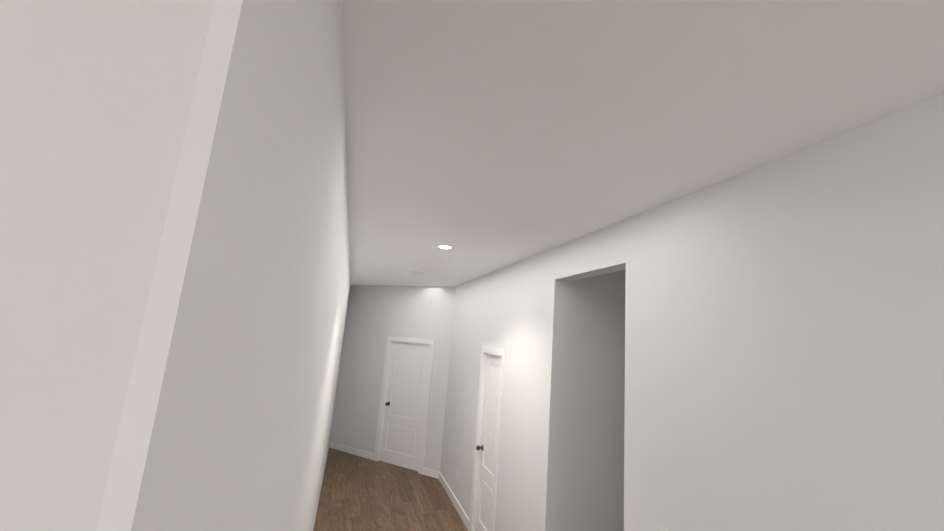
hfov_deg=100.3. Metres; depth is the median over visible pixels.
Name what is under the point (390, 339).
door frame
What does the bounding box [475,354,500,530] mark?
door
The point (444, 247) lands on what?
recessed light
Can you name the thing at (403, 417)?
door
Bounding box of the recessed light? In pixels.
[436,245,453,249]
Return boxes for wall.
[0,0,214,530]
[96,0,350,530]
[330,286,455,470]
[440,219,625,530]
[624,93,943,530]
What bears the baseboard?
attached to the wall at (376, 316)
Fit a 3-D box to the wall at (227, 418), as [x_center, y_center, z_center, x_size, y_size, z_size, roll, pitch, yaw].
[-1.541,1.332,4.077,0.140,3.050,8.300,7,-11,-16]
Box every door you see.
[380,342,429,470]
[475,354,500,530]
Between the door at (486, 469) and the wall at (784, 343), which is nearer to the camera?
the wall at (784, 343)
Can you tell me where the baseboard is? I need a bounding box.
[329,441,468,530]
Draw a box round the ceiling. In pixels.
[343,0,943,285]
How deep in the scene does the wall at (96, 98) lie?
0.26 m
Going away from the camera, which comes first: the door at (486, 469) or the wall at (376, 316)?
the door at (486, 469)
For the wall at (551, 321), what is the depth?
3.18 m
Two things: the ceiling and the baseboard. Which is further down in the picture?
the baseboard
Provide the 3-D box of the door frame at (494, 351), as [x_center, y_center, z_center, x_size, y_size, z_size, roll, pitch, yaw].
[0.227,2.006,4.432,0.156,2.125,0.770,7,-11,-16]
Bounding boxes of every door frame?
[373,336,434,473]
[469,346,504,530]
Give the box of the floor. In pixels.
[313,448,467,530]
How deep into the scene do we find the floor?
5.26 m

